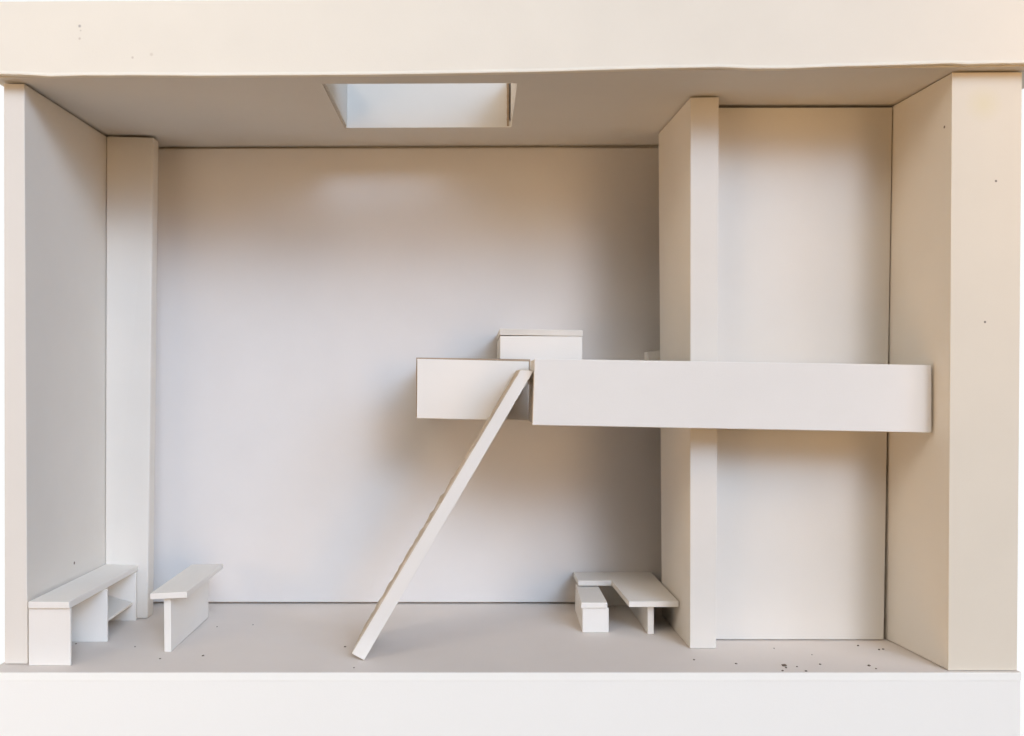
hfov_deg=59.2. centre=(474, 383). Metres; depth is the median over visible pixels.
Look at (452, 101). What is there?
skylight window
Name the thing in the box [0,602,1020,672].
floor
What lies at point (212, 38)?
roof slab edge
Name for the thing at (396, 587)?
stair
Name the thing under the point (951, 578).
wall
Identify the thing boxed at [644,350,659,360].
block
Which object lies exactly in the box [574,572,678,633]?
table
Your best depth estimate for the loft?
0.62 m
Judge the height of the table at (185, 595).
0.044 m
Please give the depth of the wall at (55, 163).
0.65 m
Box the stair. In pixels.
[352,370,532,659]
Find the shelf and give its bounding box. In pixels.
[108,596,131,620]
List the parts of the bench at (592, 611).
panel, seat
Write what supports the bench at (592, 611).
on the floor
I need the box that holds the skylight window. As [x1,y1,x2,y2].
[323,83,515,126]
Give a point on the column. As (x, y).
(132, 162)
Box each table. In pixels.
[150,564,222,651]
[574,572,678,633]
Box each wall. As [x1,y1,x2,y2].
[4,84,106,663]
[153,148,661,601]
[716,108,891,639]
[884,72,1021,669]
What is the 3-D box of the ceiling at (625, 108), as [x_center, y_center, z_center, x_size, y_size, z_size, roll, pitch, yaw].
[0.031,-0.210,0.690,0.714,0.008,0.196,0,0,0]
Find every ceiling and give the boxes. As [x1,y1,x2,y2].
[0,65,1023,148]
[161,146,658,148]
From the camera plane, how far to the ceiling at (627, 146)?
0.79 m
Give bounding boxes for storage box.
[497,328,582,360]
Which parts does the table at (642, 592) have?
panel, leg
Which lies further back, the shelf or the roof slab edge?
the shelf
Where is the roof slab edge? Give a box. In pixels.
[0,0,1023,78]
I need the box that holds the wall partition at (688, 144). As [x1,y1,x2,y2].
[659,97,718,647]
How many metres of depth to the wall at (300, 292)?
0.78 m
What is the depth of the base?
0.60 m
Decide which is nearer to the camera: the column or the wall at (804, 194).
the wall at (804, 194)
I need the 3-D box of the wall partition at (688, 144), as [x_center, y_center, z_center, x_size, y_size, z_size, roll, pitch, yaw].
[0.164,-0.008,0.697,0.024,0.398,0.096,0,0,0]
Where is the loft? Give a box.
[416,357,930,432]
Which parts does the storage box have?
lid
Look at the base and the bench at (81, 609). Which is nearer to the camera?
the base
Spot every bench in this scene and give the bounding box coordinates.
[28,564,137,664]
[575,583,608,631]
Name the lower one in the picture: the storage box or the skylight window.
the storage box
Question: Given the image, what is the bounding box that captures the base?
[0,673,1020,735]
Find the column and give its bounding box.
[106,136,157,617]

